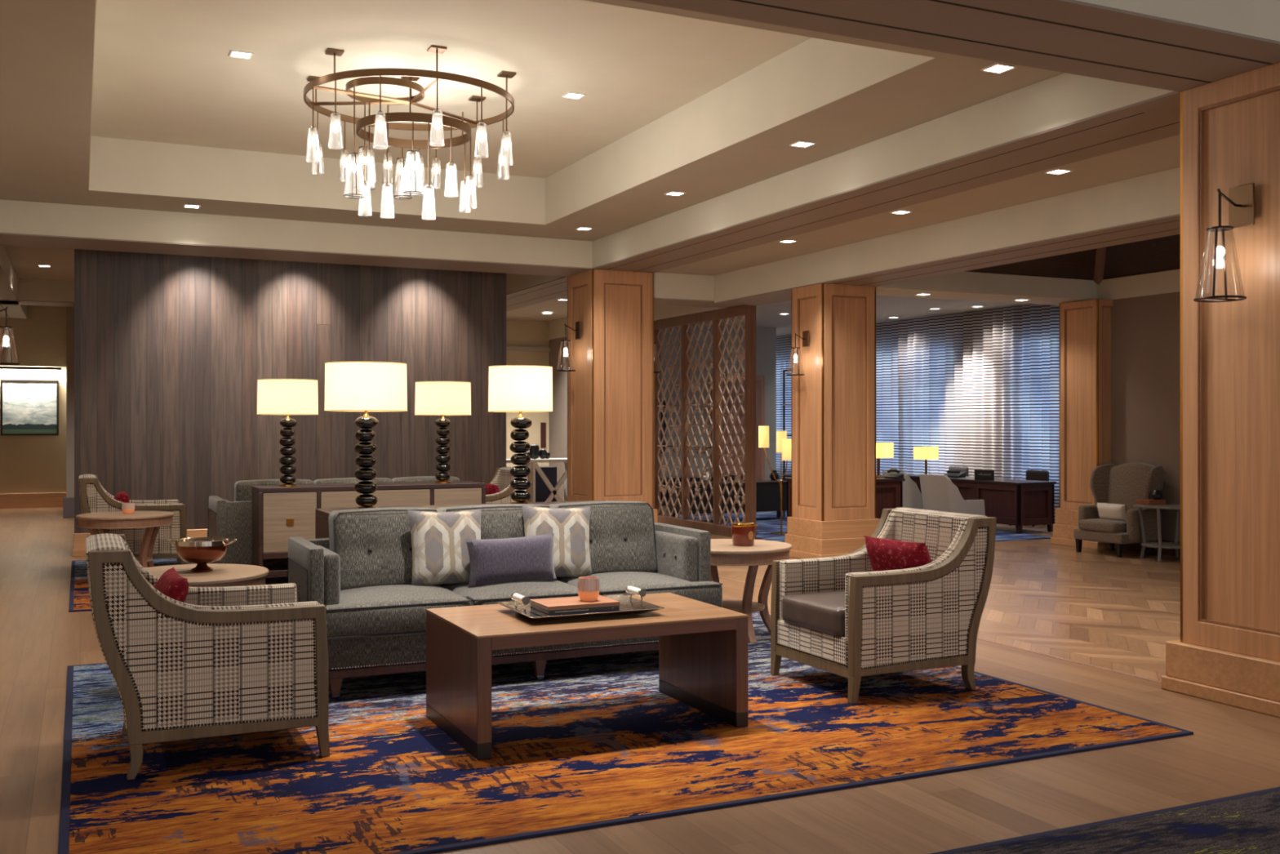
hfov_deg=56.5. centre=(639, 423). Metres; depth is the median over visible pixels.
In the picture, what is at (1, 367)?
picture light
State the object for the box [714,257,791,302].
beam
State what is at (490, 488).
cushion
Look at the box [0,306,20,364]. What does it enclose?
lantern sconce
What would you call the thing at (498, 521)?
cushion
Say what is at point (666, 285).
beam
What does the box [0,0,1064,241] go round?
ceiling
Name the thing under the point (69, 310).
wall pier
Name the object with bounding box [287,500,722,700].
sofa
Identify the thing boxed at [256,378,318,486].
table lamp
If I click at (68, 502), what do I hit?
baseboard
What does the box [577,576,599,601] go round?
votive holder
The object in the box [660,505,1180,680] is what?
floor
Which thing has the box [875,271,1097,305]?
beam
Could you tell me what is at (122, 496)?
cushion
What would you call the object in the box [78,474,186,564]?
armchair
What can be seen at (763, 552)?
round side table
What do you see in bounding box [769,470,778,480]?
vase
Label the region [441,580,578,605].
seat cushion
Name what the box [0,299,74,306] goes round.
trim
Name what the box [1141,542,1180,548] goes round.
shelf
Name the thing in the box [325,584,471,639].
seat cushion
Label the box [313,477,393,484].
cushion
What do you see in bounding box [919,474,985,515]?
chair
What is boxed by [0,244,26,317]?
beam
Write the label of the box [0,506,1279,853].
floor
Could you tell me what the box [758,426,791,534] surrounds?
floor lamp
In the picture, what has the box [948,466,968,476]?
office chair
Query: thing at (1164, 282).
beam
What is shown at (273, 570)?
shelf
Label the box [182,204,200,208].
recessed light
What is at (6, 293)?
trim
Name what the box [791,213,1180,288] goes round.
trim
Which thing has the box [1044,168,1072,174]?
recessed light
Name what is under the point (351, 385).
table lamp
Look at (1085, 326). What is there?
wood column
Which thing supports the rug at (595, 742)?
on the floor at (1231, 750)
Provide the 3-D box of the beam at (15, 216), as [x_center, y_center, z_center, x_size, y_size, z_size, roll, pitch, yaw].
[-3.513,-1.922,11.475,6.320,0.580,0.720,0,0,-25]
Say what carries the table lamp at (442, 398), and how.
on the base cabinet at (278, 513)
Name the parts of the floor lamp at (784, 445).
lamp shade, arm, arm, lamp shade, arm, lamp shade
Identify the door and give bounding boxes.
[711,374,764,479]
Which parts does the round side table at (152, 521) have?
leg, leg, leg, leg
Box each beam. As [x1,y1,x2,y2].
[0,199,592,267]
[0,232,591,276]
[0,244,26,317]
[17,278,74,302]
[506,72,1173,293]
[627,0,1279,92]
[653,272,714,300]
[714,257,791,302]
[791,167,1180,288]
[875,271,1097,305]
[1074,0,1279,41]
[1097,269,1180,299]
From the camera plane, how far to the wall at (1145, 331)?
12.05 m
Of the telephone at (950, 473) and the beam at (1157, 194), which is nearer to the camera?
the beam at (1157, 194)
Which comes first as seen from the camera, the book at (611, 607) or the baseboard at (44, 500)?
the book at (611, 607)
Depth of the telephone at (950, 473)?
15.40 m
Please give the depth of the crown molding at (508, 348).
18.88 m
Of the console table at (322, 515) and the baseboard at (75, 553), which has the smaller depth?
the console table at (322, 515)
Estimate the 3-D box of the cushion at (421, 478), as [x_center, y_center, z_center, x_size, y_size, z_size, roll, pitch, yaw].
[-1.811,0.651,10.016,0.560,0.424,0.266,0,0,-25]
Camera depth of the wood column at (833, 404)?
11.40 m
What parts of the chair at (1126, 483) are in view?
leg, arm, leg, seat, leg, backrest, arm, leg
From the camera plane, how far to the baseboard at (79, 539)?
11.70 m
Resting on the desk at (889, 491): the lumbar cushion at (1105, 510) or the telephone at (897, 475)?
the telephone at (897, 475)
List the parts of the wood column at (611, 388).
panel moulding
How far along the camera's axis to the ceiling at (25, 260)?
14.13 m
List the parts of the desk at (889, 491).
panel frame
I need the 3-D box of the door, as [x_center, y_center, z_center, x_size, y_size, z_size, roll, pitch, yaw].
[1.611,0.250,19.501,1.000,2.100,0.060,0,0,-25]
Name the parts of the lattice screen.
lattice panel, lattice panel, lattice panel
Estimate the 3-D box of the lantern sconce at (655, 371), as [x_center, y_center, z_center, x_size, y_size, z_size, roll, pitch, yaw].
[0.108,-0.833,13.199,0.260,0.535,0.221,0,0,-25]
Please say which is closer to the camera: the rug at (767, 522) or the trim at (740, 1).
the trim at (740, 1)
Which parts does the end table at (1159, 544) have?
leg, leg, leg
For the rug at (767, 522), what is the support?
on the floor at (1098, 607)
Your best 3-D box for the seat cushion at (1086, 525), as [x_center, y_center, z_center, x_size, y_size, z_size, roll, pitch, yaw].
[4.725,1.015,11.920,0.470,0.123,0.480,0,0,-25]
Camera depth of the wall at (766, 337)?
19.32 m
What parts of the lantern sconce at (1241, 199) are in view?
lamp shade, bulb, arm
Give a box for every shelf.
[262,564,287,575]
[721,600,764,613]
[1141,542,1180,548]
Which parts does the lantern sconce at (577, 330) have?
lamp shade, arm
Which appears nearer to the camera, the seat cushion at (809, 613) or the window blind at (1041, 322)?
the seat cushion at (809, 613)
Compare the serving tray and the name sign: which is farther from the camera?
the name sign
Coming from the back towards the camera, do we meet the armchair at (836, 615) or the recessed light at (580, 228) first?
the recessed light at (580, 228)
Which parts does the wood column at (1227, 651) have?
panel moulding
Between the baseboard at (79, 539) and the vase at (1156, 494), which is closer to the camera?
the vase at (1156, 494)
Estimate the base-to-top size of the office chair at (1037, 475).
0.699 m
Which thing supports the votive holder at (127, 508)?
on the round side table at (152, 521)
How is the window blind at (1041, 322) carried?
hanging from the ceiling at (907, 308)
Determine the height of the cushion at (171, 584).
0.269 m
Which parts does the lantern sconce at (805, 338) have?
lamp shade, arm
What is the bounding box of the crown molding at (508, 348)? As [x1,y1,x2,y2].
[506,346,550,351]
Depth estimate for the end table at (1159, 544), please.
11.39 m
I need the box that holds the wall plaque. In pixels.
[540,422,546,447]
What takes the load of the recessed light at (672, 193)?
in the ceiling at (173, 114)
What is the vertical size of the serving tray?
0.095 m
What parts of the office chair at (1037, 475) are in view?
backrest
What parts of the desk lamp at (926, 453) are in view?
lamp shade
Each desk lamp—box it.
[875,442,893,477]
[913,446,938,475]
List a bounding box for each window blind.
[776,320,903,479]
[897,306,1022,479]
[1022,303,1059,522]
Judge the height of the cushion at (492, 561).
0.262 m
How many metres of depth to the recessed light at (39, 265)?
14.39 m
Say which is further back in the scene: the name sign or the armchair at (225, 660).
the name sign
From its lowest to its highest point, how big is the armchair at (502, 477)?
0.839 m
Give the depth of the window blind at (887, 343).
18.75 m
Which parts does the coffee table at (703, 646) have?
panel, panel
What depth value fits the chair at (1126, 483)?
11.91 m
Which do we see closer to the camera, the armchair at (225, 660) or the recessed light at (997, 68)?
the armchair at (225, 660)
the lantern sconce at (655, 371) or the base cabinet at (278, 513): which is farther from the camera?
the lantern sconce at (655, 371)
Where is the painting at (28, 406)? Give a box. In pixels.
[0,379,58,435]
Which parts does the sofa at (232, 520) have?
arm, frame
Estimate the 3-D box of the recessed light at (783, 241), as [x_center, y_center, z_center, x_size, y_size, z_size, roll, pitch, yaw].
[1.321,-1.628,10.641,0.124,0.006,0.124,0,0,-25]
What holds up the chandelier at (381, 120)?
hanging from the ceiling at (173, 114)
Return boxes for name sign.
[974,469,994,480]
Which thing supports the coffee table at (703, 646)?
on the rug at (595, 742)
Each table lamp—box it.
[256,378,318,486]
[324,360,407,508]
[414,381,471,483]
[488,364,552,503]
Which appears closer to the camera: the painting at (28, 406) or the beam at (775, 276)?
the beam at (775, 276)
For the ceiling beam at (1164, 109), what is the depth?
8.00 m
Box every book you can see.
[529,595,620,610]
[529,603,619,614]
[529,607,619,616]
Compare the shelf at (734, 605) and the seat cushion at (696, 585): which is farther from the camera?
the shelf at (734, 605)
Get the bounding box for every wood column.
[567,269,657,522]
[785,283,879,558]
[1050,298,1115,549]
[1160,62,1279,717]
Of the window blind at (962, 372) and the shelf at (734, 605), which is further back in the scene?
the window blind at (962, 372)
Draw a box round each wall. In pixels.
[0,305,66,493]
[74,248,506,533]
[506,320,549,466]
[546,304,727,501]
[661,324,776,479]
[1111,291,1180,541]
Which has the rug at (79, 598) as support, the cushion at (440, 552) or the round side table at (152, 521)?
the round side table at (152, 521)
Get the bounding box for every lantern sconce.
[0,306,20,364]
[555,320,580,371]
[653,342,661,373]
[786,330,808,375]
[1193,182,1254,302]
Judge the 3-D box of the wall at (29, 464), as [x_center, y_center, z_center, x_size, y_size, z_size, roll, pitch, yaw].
[-8.110,-0.350,19.143,12.600,3.300,0.150,0,0,-25]
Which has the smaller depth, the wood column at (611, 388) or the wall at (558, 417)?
the wood column at (611, 388)
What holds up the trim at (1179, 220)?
attached to the trim at (1170, 225)
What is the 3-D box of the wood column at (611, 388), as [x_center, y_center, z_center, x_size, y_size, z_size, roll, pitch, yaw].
[-0.327,-0.160,12.972,0.844,2.920,0.844,0,0,-25]
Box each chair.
[882,471,923,509]
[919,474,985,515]
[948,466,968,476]
[1009,469,1048,526]
[1073,462,1165,557]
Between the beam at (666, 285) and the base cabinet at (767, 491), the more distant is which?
the base cabinet at (767, 491)
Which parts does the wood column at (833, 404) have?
panel moulding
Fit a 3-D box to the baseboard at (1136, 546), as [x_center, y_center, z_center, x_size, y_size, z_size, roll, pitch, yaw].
[6.473,1.230,9.228,0.035,0.140,7.200,0,0,-25]
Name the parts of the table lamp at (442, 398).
lamp shade, shade trim, shade trim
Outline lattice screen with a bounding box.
[653,305,755,539]
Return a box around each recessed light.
[38,264,50,266]
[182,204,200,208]
[228,49,253,59]
[561,92,586,99]
[575,226,593,230]
[664,191,685,195]
[777,240,797,243]
[789,141,816,147]
[889,209,912,214]
[915,293,932,295]
[980,62,1017,74]
[1013,298,1030,301]
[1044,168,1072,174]
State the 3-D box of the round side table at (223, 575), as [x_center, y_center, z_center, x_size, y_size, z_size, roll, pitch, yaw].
[-2.235,1.014,5.933,0.740,0.550,0.740,0,0,-37]
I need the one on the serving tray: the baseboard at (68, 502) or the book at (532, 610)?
the book at (532, 610)
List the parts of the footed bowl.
handle, handle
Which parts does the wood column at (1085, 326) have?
panel frame, panel moulding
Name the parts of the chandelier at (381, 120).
pendant rod, lamp shade, bulb, stem, pendant rod, lamp shade, bulb, stem, lamp shade, bulb, pendant rod, lamp shade, bulb, pendant rod, bulb, pendant rod, lamp shade, pendant rod, lamp shade, lamp shade, pendant rod, bulb, pendant rod, lamp shade, pendant rod, lamp shade, bulb, pendant rod, lamp shade, bulb, lamp shade, lamp shade, pendant rod, stem, bulb, pendant rod, lamp shade, lamp shade, pendant rod, lamp shade, bulb, pendant rod, lamp shade, bulb, stem, pendant rod, lamp shade, bulb, pendant rod, lamp shade, bulb, pendant rod, lamp shade, pendant rod, lamp shade, bulb, stem, lamp shade, bulb, pendant rod, lamp shade, pendant rod, bulb, pendant rod, lamp shade, bulb, stem, pendant rod, lamp shade, bulb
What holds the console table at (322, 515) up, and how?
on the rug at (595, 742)
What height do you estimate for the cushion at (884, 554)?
0.290 m
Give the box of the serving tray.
[496,585,664,621]
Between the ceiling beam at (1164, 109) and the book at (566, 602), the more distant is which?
the ceiling beam at (1164, 109)
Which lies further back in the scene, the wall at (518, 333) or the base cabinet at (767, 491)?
the wall at (518, 333)
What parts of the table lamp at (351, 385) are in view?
shade trim, shade trim, lamp shade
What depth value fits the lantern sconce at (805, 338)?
11.44 m
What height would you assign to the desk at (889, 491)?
0.695 m
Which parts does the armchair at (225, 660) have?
backrest, leg, leg, frame, arm, panel, nailhead trim, arm, nailhead trim, leg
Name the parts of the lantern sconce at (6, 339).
arm, bulb, lamp shade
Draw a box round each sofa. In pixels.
[207,475,459,576]
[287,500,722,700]
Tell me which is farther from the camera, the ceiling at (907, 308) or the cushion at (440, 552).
the ceiling at (907, 308)
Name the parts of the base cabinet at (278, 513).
door, pull, door, door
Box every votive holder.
[121,502,134,514]
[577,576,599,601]
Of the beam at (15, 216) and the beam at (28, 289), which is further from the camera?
the beam at (28, 289)
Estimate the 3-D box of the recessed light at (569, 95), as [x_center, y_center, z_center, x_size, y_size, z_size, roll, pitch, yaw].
[-0.475,-2.355,8.560,0.134,0.006,0.134,0,0,-25]
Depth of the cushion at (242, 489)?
9.31 m
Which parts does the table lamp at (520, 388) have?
lamp shade, shade trim, shade trim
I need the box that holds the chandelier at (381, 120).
[303,44,515,218]
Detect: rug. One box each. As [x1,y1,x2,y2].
[57,612,1193,853]
[68,557,287,612]
[665,511,1051,542]
[928,786,1279,853]
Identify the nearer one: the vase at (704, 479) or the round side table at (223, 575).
the round side table at (223, 575)
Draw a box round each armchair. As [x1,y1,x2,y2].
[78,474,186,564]
[85,533,329,779]
[485,466,533,503]
[770,507,996,703]
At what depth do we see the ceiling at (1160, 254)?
12.08 m
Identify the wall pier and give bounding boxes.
[66,306,74,497]
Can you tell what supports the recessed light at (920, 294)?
attached to the beam at (962, 286)
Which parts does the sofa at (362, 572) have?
arm, leg, frame, rail, nailhead trim, leg, arm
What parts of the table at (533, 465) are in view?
leg, leg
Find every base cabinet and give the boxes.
[251,480,485,575]
[661,475,734,506]
[666,479,786,517]
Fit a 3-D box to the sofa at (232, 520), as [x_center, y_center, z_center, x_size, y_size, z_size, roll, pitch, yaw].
[-2.443,0.864,9.950,2.154,0.850,0.820,0,0,-25]
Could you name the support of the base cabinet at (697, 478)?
on the floor at (1098, 607)
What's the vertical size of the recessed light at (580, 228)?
0.006 m
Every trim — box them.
[0,265,26,319]
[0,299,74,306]
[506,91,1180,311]
[506,112,1180,306]
[653,297,740,307]
[714,288,791,306]
[718,575,1160,683]
[730,0,1273,83]
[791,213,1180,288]
[835,219,1180,285]
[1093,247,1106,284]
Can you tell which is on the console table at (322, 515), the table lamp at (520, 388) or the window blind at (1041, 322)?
the table lamp at (520, 388)
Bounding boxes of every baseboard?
[0,492,66,508]
[62,497,74,518]
[71,549,86,556]
[73,528,207,549]
[1115,539,1180,555]
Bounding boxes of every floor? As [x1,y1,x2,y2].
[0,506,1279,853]
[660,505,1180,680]
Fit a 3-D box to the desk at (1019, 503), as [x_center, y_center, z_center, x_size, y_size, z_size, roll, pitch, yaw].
[4.219,0.992,15.185,0.590,0.600,2.340,0,0,-25]
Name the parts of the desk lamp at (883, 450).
lamp shade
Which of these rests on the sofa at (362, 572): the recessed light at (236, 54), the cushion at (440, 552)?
the cushion at (440, 552)
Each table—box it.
[75,511,174,567]
[143,563,268,586]
[315,500,602,538]
[426,592,748,759]
[506,457,567,502]
[711,538,791,643]
[1133,502,1180,561]
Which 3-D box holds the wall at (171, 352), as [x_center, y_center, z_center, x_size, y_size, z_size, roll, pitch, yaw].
[-3.591,-0.306,12.759,4.450,3.212,0.250,0,0,-25]
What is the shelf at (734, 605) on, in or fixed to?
attached to the round side table at (763, 552)
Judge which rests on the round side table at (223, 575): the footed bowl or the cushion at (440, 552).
the footed bowl
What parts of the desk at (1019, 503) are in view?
leg, leg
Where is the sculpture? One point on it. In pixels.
(535, 452)
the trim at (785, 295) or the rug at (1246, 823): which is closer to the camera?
the rug at (1246, 823)
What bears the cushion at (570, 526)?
on the sofa at (362, 572)
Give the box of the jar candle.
[731,521,758,546]
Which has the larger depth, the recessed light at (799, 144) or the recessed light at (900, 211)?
the recessed light at (900, 211)
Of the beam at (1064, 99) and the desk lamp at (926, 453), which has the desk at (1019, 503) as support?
the desk lamp at (926, 453)
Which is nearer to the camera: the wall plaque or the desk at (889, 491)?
the desk at (889, 491)
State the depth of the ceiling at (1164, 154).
9.04 m
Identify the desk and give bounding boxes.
[784,477,905,533]
[908,474,1056,533]
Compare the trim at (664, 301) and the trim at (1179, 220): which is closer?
the trim at (1179, 220)
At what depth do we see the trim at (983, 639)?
6.59 m
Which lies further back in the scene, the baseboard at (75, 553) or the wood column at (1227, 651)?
the baseboard at (75, 553)
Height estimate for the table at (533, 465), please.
0.840 m
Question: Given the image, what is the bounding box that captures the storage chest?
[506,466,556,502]
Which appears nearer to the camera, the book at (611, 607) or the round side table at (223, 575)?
the book at (611, 607)
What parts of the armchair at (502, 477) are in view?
frame, arm, arm, backrest, panel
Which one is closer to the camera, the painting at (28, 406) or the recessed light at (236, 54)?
the recessed light at (236, 54)
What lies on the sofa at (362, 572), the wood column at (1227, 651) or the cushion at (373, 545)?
the cushion at (373, 545)
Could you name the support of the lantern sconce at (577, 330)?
attached to the wood column at (611, 388)
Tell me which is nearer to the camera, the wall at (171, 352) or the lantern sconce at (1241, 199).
the lantern sconce at (1241, 199)
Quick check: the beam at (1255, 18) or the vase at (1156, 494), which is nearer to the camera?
the beam at (1255, 18)
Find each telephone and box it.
[884,468,903,478]
[943,470,965,477]
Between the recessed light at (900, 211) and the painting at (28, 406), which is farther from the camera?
the painting at (28, 406)
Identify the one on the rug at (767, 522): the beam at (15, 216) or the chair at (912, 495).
the chair at (912, 495)
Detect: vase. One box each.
[702,471,711,482]
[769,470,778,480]
[1151,489,1163,499]
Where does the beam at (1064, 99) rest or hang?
attached to the ceiling at (173, 114)
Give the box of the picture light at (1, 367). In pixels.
[0,366,61,369]
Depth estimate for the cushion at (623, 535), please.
6.68 m
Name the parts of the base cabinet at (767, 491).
leg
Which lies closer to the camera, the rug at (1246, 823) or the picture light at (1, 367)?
the rug at (1246, 823)
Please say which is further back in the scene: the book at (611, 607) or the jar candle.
the jar candle
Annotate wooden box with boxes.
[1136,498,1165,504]
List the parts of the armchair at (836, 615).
leg, nailhead trim, rail, frame, arm, leg, arm, frame, panel, nailhead trim, backrest, leg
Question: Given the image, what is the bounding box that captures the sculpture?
[524,444,550,458]
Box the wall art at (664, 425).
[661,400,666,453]
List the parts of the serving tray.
handle post, handle post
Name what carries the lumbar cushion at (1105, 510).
on the chair at (1126, 483)
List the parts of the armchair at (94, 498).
backrest, panel, nailhead trim, arm, arm, leg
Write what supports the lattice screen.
on the floor at (1098, 607)
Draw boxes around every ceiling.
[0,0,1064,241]
[4,244,74,280]
[506,134,1180,321]
[697,295,1030,336]
[964,234,1180,280]
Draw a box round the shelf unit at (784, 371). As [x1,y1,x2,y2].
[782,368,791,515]
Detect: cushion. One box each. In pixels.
[113,490,129,502]
[154,566,189,602]
[234,479,314,501]
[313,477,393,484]
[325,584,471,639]
[328,506,442,590]
[391,475,459,482]
[407,508,481,586]
[436,503,556,585]
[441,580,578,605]
[465,533,556,587]
[485,483,499,494]
[521,504,591,577]
[547,500,656,578]
[556,571,722,607]
[782,590,844,636]
[864,535,931,571]
[1078,518,1126,532]
[1097,502,1126,520]
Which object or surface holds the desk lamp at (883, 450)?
on the desk at (889, 491)
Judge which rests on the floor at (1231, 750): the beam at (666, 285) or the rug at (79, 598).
the rug at (79, 598)
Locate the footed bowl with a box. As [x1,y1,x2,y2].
[167,537,236,572]
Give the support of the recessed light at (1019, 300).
attached to the beam at (962, 286)

